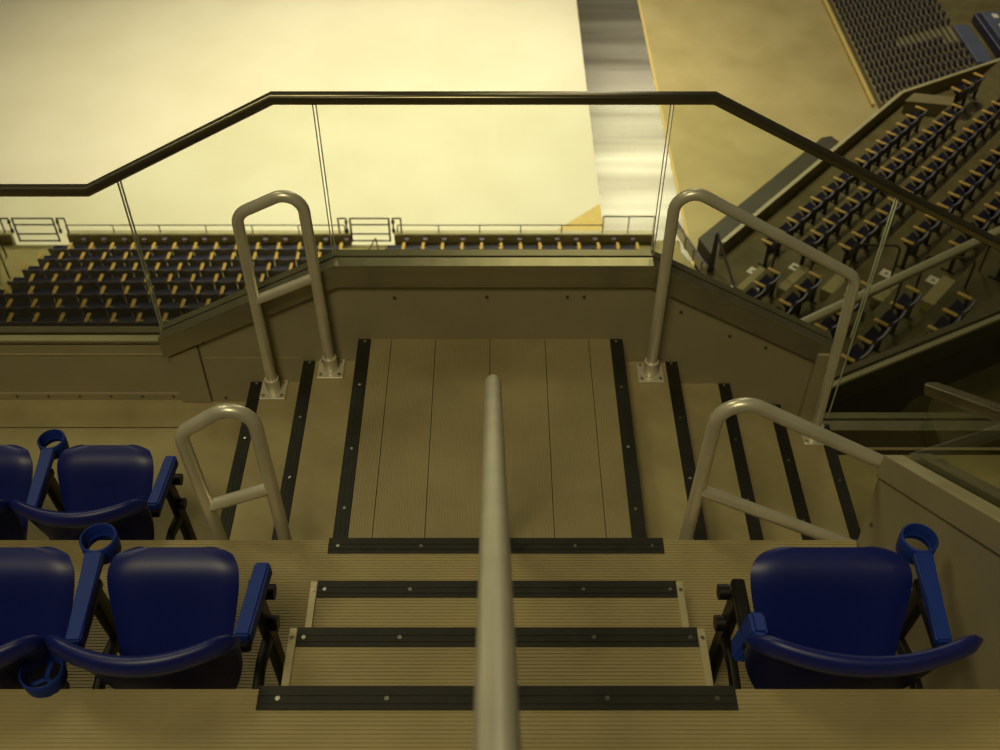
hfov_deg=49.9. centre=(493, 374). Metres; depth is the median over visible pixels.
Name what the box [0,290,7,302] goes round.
seat
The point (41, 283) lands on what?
seat
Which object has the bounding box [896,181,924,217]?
seat
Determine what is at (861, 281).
seat
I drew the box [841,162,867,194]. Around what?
seat
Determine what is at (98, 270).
seat
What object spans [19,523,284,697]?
seat
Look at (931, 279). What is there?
plate
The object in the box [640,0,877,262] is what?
floor
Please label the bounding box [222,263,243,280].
seat
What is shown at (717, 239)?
gate
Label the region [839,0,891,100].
bench
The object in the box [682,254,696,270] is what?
floor
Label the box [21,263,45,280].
seat
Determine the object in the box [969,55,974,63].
chair
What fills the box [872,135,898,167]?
seat
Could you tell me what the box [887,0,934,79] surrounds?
bench
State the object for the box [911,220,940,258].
seat
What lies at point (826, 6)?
kerb
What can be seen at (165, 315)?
seat
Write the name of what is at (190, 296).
seat
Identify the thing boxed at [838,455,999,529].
floor
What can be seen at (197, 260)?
seat
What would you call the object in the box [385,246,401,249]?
seat
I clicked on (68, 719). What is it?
floor
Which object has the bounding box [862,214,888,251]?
seat
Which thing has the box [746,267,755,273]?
plate
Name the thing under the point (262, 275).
seat
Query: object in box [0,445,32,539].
seat
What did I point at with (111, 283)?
seat
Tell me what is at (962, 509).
wall
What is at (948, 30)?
bench
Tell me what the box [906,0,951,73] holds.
bench
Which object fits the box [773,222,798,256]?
seat
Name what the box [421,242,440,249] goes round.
seat
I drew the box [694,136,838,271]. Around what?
barrier
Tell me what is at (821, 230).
seat
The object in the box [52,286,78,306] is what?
seat
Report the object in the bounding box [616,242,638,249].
seat
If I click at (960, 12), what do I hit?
floor
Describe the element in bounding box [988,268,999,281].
seat
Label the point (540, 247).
seat
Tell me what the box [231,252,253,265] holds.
seat
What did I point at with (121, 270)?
seat
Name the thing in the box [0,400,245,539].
floor
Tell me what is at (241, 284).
seat
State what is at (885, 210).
seat
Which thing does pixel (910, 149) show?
seat
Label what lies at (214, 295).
seat
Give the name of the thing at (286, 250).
seat
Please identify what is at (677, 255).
floor
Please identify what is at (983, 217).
seat
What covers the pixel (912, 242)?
seat
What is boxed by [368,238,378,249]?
guard rail
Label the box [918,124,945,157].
seat
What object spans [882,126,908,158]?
seat
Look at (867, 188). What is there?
seat
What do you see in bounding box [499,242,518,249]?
seat
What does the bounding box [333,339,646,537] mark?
landing
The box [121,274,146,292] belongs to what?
seat
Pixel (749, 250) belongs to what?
floor
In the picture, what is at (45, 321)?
seat
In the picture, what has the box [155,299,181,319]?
seat
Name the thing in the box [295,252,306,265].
seat
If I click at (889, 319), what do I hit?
seat
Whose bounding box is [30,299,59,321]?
seat
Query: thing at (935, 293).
stair
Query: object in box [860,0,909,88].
bench
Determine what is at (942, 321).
seat
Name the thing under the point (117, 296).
seat
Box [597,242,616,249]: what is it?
seat
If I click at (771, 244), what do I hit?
seat
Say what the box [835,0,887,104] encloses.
bench
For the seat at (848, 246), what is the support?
on the floor at (749, 250)
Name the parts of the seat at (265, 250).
backrest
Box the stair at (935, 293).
[736,265,954,311]
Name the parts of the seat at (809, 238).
backrest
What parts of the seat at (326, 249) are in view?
backrest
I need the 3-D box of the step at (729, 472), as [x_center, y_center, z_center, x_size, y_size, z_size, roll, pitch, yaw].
[0.946,0.648,4.650,0.261,0.507,1.229,0,45,0]
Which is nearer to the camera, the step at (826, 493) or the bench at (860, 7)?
the step at (826, 493)
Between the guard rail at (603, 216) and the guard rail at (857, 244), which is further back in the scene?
the guard rail at (603, 216)
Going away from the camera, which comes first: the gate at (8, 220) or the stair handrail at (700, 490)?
the stair handrail at (700, 490)
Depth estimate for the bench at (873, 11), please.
34.40 m
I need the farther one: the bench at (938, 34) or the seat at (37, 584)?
the bench at (938, 34)
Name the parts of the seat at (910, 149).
armrest, backrest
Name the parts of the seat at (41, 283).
armrest, backrest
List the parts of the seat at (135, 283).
backrest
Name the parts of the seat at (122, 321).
armrest, backrest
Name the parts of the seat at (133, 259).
backrest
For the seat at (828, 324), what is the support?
on the floor at (749, 250)
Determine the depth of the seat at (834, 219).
22.20 m
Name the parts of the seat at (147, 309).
armrest, backrest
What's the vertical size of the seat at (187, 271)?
0.698 m
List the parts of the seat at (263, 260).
backrest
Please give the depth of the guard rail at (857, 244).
19.85 m
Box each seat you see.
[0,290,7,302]
[0,303,8,316]
[0,317,8,325]
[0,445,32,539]
[0,546,74,688]
[4,286,31,306]
[5,299,34,321]
[6,313,34,325]
[7,277,32,292]
[9,429,196,539]
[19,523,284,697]
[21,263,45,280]
[28,274,53,293]
[28,286,55,306]
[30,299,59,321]
[32,313,60,325]
[36,252,60,274]
[43,263,67,280]
[48,246,68,258]
[51,274,76,293]
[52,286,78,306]
[55,299,83,321]
[58,252,81,274]
[58,313,85,325]
[65,263,89,280]
[67,242,89,258]
[74,274,100,293]
[76,286,102,305]
[79,252,102,269]
[80,299,108,320]
[84,313,111,325]
[88,242,110,258]
[88,263,111,280]
[98,274,123,293]
[100,286,126,311]
[101,252,124,269]
[105,299,133,319]
[109,242,131,258]
[110,263,134,280]
[110,313,137,325]
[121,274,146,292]
[123,252,145,269]
[124,286,150,305]
[130,242,151,258]
[130,299,156,319]
[132,263,156,280]
[136,313,162,325]
[144,252,167,269]
[144,274,169,292]
[148,286,173,305]
[151,242,172,258]
[155,263,178,280]
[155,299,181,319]
[162,313,176,322]
[166,252,188,268]
[167,274,192,298]
[172,242,193,258]
[172,286,197,311]
[177,263,200,280]
[180,299,204,314]
[187,252,210,268]
[190,274,215,298]
[193,242,215,258]
[196,286,220,303]
[199,263,222,280]
[209,252,231,269]
[213,274,238,292]
[214,242,235,258]
[220,286,239,297]
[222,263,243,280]
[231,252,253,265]
[234,245,257,258]
[236,274,259,289]
[252,252,274,268]
[253,266,267,280]
[255,242,276,255]
[260,274,270,281]
[266,263,288,276]
[274,252,296,267]
[276,242,297,256]
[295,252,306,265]
[297,242,317,258]
[318,242,342,255]
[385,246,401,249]
[402,242,420,249]
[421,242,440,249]
[441,242,459,249]
[460,242,479,249]
[480,242,498,249]
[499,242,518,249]
[519,242,538,249]
[538,242,557,249]
[558,242,577,249]
[577,242,596,249]
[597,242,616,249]
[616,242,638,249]
[709,523,982,688]
[745,287,766,299]
[753,267,780,300]
[757,237,780,267]
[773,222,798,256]
[776,306,793,313]
[778,292,808,314]
[786,211,811,235]
[793,235,823,268]
[793,271,822,317]
[796,201,822,235]
[809,191,834,224]
[809,224,836,247]
[814,316,836,335]
[820,181,845,214]
[820,213,848,249]
[831,172,853,204]
[832,202,859,237]
[832,303,859,338]
[838,237,865,264]
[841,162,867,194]
[841,344,874,365]
[844,191,871,227]
[844,280,871,327]
[850,225,878,263]
[852,153,877,185]
[855,184,877,216]
[857,326,890,352]
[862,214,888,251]
[865,144,888,170]
[867,171,893,206]
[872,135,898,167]
[873,203,901,239]
[873,309,906,352]
[878,161,904,196]
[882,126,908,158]
[885,192,913,228]
[890,285,922,336]
[891,152,914,183]
[892,118,918,149]
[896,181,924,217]
[896,231,928,269]
[898,142,925,176]
[902,106,927,140]
[909,133,935,167]
[910,171,935,192]
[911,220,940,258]
[917,161,946,196]
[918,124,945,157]
[922,208,951,246]
[927,315,961,331]
[928,115,954,148]
[928,151,956,186]
[934,197,963,234]
[938,103,964,139]
[938,141,966,176]
[940,234,972,274]
[942,291,975,323]
[945,83,974,111]
[947,186,973,213]
[949,132,976,166]
[955,175,984,212]
[956,72,985,107]
[959,122,986,157]
[960,221,989,261]
[966,164,994,201]
[969,113,995,147]
[972,209,999,248]
[977,155,999,190]
[978,106,999,138]
[983,198,999,230]
[987,98,999,129]
[987,145,999,180]
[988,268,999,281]
[992,192,999,224]
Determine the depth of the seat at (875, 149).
24.86 m
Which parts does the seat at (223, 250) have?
backrest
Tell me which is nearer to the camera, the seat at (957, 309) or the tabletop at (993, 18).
the seat at (957, 309)
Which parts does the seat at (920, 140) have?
armrest, backrest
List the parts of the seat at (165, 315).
armrest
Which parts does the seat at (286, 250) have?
backrest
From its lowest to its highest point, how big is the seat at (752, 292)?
0.698 m
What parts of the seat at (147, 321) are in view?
armrest, backrest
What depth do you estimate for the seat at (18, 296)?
22.19 m
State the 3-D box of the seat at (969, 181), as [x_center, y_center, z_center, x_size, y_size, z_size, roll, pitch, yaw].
[9.661,-3.745,21.923,0.360,0.698,0.496,32,53,28]
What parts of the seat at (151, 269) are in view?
backrest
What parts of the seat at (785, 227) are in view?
backrest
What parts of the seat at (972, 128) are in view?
armrest, backrest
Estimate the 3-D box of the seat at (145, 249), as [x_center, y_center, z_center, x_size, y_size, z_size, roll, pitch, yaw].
[-8.359,-2.827,25.640,0.490,0.698,0.360,0,45,0]
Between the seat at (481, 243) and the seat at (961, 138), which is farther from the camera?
the seat at (481, 243)
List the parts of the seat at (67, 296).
armrest, backrest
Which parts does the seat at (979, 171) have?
armrest, backrest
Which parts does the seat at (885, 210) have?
armrest, backrest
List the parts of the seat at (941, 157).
armrest, backrest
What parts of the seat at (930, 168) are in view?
armrest, backrest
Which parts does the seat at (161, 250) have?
backrest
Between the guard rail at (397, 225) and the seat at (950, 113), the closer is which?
the seat at (950, 113)
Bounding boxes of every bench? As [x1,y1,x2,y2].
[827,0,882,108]
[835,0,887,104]
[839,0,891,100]
[844,0,894,96]
[851,0,899,91]
[856,0,904,90]
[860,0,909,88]
[865,0,914,87]
[870,0,918,85]
[878,0,924,83]
[882,0,929,81]
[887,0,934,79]
[892,0,940,77]
[898,0,945,75]
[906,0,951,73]
[911,0,956,71]
[916,0,962,70]
[921,0,967,68]
[927,0,973,67]
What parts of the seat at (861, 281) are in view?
armrest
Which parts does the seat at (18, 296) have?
armrest, backrest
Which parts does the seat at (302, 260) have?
backrest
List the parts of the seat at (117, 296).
armrest, backrest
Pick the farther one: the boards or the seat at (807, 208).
the boards
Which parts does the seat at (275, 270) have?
backrest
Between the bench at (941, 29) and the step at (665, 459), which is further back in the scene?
the bench at (941, 29)
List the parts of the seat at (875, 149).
armrest, backrest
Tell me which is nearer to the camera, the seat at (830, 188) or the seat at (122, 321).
the seat at (122, 321)
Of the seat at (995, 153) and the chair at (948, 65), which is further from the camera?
the chair at (948, 65)
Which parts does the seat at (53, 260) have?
backrest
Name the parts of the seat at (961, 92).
backrest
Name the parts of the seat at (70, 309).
armrest, backrest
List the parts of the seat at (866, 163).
backrest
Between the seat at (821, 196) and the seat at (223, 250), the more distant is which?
the seat at (223, 250)
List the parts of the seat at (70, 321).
armrest, backrest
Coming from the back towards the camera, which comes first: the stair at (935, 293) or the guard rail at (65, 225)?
the guard rail at (65, 225)
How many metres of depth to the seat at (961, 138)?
23.53 m
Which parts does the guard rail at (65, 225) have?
rail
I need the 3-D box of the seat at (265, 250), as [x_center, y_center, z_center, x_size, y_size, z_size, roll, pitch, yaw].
[-5.395,-2.827,25.640,0.490,0.698,0.360,0,45,0]
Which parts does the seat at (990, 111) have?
armrest, backrest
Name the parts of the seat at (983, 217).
armrest, backrest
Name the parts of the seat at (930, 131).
armrest, backrest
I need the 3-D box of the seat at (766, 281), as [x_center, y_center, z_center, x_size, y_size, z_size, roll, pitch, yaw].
[5.310,-1.672,20.971,0.360,0.698,0.597,32,53,28]
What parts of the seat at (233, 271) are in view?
backrest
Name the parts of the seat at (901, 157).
armrest, backrest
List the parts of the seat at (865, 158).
armrest, backrest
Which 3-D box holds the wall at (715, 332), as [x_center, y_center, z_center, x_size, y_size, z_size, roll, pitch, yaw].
[-0.650,0.155,5.085,9.700,1.831,0.142,0,45,0]
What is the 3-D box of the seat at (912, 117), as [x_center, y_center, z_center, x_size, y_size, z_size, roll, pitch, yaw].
[10.218,-6.125,26.119,0.360,0.698,0.572,32,53,28]
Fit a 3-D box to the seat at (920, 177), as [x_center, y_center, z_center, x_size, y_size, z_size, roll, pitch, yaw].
[8.959,-3.961,22.633,0.360,0.698,0.496,32,53,28]
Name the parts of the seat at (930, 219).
armrest, backrest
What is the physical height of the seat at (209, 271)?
0.698 m
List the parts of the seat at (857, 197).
armrest, backrest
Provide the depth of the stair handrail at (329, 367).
4.42 m
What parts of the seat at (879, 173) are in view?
backrest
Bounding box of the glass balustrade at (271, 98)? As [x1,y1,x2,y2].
[0,91,999,418]
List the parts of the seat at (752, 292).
backrest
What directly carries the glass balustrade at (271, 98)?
on the wall at (715, 332)
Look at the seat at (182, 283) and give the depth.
23.00 m
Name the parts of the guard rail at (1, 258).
post, post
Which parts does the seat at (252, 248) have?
backrest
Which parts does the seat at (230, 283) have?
backrest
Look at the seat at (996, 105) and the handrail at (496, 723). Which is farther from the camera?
the seat at (996, 105)
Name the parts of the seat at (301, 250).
backrest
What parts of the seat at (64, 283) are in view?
armrest, backrest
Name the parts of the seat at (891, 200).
backrest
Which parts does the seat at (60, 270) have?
backrest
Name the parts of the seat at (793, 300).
armrest, backrest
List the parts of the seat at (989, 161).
armrest, backrest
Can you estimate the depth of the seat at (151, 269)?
23.81 m
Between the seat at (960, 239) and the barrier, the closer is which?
the seat at (960, 239)
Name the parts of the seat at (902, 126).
backrest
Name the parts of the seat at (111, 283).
backrest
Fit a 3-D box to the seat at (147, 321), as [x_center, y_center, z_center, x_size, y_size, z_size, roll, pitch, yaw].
[-6.591,-0.870,20.747,0.490,0.698,0.360,0,45,0]
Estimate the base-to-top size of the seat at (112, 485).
0.768 m
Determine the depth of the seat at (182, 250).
25.43 m
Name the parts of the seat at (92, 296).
armrest, backrest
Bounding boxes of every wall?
[0,230,654,246]
[0,250,999,454]
[718,58,999,255]
[825,305,999,411]
[857,382,999,689]
[901,93,954,115]
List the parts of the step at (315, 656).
trim, trim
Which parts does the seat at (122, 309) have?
armrest, backrest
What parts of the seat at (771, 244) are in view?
armrest, backrest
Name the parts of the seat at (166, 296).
backrest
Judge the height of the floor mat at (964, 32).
0.100 m
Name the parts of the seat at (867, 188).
armrest, backrest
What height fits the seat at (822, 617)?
0.768 m
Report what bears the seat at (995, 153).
on the floor at (749, 250)
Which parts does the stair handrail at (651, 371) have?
plate, plate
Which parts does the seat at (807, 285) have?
armrest, backrest, armrest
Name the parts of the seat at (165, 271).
backrest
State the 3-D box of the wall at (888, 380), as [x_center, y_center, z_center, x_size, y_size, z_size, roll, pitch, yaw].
[7.036,1.952,18.625,12.500,7.720,0.240,-20,48,-19]
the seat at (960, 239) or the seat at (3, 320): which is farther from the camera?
the seat at (3, 320)
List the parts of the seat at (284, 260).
backrest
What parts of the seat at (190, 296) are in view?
armrest, backrest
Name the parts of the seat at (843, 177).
armrest, backrest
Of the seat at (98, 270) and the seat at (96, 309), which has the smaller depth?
the seat at (96, 309)
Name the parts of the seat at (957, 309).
armrest, armrest, backrest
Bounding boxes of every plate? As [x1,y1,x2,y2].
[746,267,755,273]
[788,263,798,270]
[879,269,890,277]
[925,275,939,284]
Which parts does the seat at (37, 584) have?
backrest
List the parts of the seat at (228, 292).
armrest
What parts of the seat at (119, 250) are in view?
backrest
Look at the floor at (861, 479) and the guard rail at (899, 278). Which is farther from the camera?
the guard rail at (899, 278)
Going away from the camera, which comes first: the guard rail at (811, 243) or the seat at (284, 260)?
the guard rail at (811, 243)
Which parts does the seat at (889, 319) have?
armrest, backrest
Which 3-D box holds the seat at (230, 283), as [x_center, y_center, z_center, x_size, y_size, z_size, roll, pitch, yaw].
[-5.749,-1.848,23.194,0.490,0.698,0.360,0,45,0]
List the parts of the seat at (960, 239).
armrest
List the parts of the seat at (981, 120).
armrest, backrest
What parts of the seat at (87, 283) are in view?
armrest, backrest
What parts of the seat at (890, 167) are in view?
armrest, backrest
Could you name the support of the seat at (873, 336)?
on the floor at (749, 250)
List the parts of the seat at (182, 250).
backrest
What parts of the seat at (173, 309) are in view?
backrest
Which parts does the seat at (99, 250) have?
backrest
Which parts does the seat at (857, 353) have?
armrest, backrest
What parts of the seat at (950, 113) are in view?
armrest, backrest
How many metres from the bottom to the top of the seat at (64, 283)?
0.698 m
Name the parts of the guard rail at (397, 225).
rail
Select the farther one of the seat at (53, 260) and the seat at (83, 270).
the seat at (53, 260)
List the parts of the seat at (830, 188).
armrest, backrest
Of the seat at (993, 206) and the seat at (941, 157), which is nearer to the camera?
the seat at (993, 206)
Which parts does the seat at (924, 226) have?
armrest, backrest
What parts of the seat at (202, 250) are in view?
backrest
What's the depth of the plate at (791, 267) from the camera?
22.00 m
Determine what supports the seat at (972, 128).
on the floor at (749, 250)
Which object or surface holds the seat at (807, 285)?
on the floor at (749, 250)
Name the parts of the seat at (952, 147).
armrest, backrest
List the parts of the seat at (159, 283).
backrest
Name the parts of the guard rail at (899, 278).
post, post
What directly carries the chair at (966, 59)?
on the bench at (941, 29)
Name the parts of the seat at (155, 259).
backrest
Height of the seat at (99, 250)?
0.698 m
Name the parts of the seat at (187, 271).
backrest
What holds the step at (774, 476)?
attached to the step at (826, 493)
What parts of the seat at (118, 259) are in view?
backrest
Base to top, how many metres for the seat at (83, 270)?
0.698 m
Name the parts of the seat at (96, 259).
backrest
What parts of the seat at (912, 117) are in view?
backrest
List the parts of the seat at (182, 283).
backrest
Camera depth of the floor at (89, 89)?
32.90 m
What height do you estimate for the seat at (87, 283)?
0.698 m
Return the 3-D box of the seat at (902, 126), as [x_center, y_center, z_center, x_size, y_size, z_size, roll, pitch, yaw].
[9.860,-5.840,25.835,0.360,0.698,0.496,32,53,28]
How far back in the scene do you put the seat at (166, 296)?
22.20 m
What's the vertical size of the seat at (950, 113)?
0.698 m
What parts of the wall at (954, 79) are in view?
panel, panel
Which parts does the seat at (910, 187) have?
backrest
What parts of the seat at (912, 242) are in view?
armrest, backrest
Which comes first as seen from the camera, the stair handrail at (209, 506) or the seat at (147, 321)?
the stair handrail at (209, 506)
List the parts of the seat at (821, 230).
armrest, backrest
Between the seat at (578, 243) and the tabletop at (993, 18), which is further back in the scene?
the tabletop at (993, 18)
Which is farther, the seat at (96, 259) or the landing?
the seat at (96, 259)
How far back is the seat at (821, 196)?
23.59 m
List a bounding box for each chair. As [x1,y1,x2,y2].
[946,60,950,68]
[952,59,956,67]
[959,48,963,56]
[964,47,969,55]
[964,56,968,64]
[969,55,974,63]
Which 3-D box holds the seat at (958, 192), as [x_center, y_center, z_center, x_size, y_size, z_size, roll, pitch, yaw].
[9.328,-3.481,21.660,0.360,0.698,0.496,32,53,28]
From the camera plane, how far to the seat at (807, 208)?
23.32 m
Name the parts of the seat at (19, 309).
armrest, backrest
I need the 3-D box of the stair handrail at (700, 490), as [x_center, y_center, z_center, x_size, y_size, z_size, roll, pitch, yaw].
[1.087,0.564,3.801,0.941,1.383,0.116,0,45,0]
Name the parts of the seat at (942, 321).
armrest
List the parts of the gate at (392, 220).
frame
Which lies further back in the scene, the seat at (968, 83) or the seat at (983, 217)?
the seat at (968, 83)
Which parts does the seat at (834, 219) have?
armrest, backrest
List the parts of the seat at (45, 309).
armrest, backrest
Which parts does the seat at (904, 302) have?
armrest, backrest, armrest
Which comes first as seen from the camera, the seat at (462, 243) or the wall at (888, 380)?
the wall at (888, 380)
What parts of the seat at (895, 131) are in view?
backrest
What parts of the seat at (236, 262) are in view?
backrest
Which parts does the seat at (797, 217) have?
armrest, backrest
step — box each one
[220,382,299,539]
[272,361,354,539]
[281,627,713,685]
[305,581,688,626]
[625,362,707,539]
[681,383,763,539]
[737,404,814,539]
[787,424,860,540]
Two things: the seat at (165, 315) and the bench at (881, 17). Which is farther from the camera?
the bench at (881, 17)
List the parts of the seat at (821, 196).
armrest, backrest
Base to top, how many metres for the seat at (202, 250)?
0.698 m
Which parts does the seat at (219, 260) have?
backrest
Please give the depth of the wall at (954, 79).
26.00 m
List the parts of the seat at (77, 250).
backrest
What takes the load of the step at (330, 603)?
on the floor at (701, 565)
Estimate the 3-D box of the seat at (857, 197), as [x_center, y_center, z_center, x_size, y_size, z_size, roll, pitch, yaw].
[7.704,-3.570,22.864,0.360,0.698,0.496,32,53,28]
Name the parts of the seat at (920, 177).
armrest, backrest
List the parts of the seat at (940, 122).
armrest, backrest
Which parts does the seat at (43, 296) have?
armrest, backrest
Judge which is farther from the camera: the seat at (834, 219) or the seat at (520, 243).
the seat at (520, 243)
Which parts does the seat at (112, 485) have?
armrest, backrest, armrest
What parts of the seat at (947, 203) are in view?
armrest, backrest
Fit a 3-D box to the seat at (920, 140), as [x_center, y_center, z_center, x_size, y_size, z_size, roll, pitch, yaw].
[9.702,-5.154,24.445,0.360,0.698,0.496,32,53,28]
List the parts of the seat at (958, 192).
armrest, backrest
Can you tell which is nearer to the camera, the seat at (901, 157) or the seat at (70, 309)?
the seat at (70, 309)
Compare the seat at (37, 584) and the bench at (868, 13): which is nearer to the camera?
the seat at (37, 584)
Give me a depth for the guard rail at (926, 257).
18.80 m
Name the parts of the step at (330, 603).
trim, trim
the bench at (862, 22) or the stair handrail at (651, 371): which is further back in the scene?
the bench at (862, 22)
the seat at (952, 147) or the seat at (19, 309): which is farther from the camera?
the seat at (952, 147)
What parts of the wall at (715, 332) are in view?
panel, panel, post, panel, trim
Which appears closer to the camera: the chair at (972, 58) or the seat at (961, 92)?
the seat at (961, 92)
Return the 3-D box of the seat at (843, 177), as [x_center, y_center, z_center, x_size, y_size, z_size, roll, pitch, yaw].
[7.862,-4.256,24.255,0.360,0.698,0.496,32,53,28]
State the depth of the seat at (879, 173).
23.37 m
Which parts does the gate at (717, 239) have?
panel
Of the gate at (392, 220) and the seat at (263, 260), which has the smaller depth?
the seat at (263, 260)
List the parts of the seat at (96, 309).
armrest, backrest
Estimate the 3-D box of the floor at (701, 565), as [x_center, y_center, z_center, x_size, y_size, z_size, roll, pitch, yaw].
[-2.127,0.944,3.352,6.745,0.030,1.030,0,45,0]
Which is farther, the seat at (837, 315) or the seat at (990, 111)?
the seat at (990, 111)
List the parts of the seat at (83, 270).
backrest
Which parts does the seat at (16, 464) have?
backrest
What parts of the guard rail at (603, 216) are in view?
rail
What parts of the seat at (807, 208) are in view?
armrest, backrest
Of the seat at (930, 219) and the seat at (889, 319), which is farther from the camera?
the seat at (930, 219)
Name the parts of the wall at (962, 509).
panel, rail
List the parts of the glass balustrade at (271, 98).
rail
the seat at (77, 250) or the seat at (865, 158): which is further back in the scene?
the seat at (77, 250)
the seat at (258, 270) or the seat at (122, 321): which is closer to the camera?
the seat at (122, 321)
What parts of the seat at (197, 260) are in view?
backrest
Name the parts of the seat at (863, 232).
armrest, backrest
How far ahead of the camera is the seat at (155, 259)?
24.63 m
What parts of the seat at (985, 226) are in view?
backrest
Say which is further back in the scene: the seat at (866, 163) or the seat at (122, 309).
the seat at (866, 163)
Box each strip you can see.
[255,686,738,709]
[327,538,664,553]
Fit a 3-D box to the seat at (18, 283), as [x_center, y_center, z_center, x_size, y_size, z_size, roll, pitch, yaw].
[-10.159,-1.944,23.077,0.417,0.398,0.330,0,45,0]
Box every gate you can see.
[0,218,69,241]
[337,218,401,241]
[707,232,735,288]
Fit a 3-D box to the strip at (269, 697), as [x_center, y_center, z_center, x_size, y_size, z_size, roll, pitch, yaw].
[0.007,0.805,2.646,1.173,0.052,0.065,0,45,0]
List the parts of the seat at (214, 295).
armrest, backrest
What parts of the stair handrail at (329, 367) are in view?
plate, plate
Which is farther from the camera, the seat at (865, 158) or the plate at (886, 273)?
the seat at (865, 158)
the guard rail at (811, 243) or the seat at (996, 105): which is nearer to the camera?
the guard rail at (811, 243)
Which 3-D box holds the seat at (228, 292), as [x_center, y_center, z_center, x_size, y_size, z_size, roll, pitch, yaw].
[-5.409,-1.522,22.378,0.490,0.698,0.360,0,45,0]
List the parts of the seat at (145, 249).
backrest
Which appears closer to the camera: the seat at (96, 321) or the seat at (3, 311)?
the seat at (96, 321)
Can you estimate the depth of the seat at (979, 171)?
22.04 m
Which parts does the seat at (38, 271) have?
backrest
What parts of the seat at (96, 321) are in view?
armrest, backrest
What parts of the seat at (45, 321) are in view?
armrest, backrest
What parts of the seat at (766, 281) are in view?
armrest, backrest, armrest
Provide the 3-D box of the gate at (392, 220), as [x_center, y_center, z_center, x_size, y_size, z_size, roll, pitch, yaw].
[-3.030,-3.557,26.311,1.560,0.720,0.080,0,45,0]
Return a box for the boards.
[676,221,706,270]
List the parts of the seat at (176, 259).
backrest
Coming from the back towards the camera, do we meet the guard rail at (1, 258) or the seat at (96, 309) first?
the guard rail at (1, 258)
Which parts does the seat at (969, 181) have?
armrest, backrest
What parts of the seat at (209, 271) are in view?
backrest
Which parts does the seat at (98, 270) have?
backrest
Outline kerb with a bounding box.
[821,0,874,106]
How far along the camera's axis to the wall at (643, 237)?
26.43 m
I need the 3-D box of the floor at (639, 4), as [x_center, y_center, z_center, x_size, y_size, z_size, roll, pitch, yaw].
[5.160,-14.990,40.195,0.080,0.310,62.000,0,45,0]
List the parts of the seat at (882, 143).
backrest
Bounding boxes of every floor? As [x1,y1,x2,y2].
[0,0,690,262]
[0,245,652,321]
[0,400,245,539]
[0,540,856,688]
[0,689,999,749]
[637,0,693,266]
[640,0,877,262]
[653,240,683,264]
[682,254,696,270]
[700,60,999,411]
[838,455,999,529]
[935,0,999,65]
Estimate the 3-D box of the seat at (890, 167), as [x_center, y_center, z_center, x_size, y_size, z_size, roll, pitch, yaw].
[8.703,-4.362,23.654,0.360,0.698,0.496,32,53,28]
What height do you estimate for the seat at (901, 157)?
0.698 m
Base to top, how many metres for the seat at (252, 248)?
0.698 m
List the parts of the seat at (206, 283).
backrest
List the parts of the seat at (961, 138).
armrest, backrest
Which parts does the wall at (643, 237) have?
panel, panel, panel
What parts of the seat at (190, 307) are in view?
armrest, backrest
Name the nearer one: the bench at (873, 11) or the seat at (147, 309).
the seat at (147, 309)
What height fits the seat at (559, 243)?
0.698 m
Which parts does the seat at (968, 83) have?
backrest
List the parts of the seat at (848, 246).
armrest, backrest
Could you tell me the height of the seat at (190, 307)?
0.698 m
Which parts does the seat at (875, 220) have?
armrest, backrest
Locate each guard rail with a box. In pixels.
[0,239,10,278]
[65,225,345,232]
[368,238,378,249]
[397,225,602,232]
[602,216,654,232]
[771,242,817,270]
[801,226,999,324]
[845,243,900,279]
[915,256,975,288]
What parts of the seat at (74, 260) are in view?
backrest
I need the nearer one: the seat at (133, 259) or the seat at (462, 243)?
the seat at (133, 259)
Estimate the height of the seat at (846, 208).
0.698 m
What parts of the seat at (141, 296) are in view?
armrest, backrest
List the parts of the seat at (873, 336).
armrest, backrest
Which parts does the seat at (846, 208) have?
armrest, backrest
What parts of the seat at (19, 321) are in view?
armrest, backrest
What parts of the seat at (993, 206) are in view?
armrest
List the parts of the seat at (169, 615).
armrest, backrest, armrest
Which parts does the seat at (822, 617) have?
armrest, backrest, armrest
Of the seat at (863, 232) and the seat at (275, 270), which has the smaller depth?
the seat at (863, 232)
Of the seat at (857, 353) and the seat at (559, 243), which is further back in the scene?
the seat at (559, 243)
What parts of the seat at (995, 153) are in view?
armrest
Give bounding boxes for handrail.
[175,403,291,539]
[232,190,344,399]
[473,374,520,749]
[636,188,859,445]
[679,397,883,544]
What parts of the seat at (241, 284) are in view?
backrest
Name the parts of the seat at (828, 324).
armrest, backrest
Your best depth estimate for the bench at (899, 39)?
34.19 m
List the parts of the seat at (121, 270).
backrest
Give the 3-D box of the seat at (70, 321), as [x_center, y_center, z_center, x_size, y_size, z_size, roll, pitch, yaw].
[-8.073,-0.870,20.747,0.490,0.698,0.360,0,45,0]
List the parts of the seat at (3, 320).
backrest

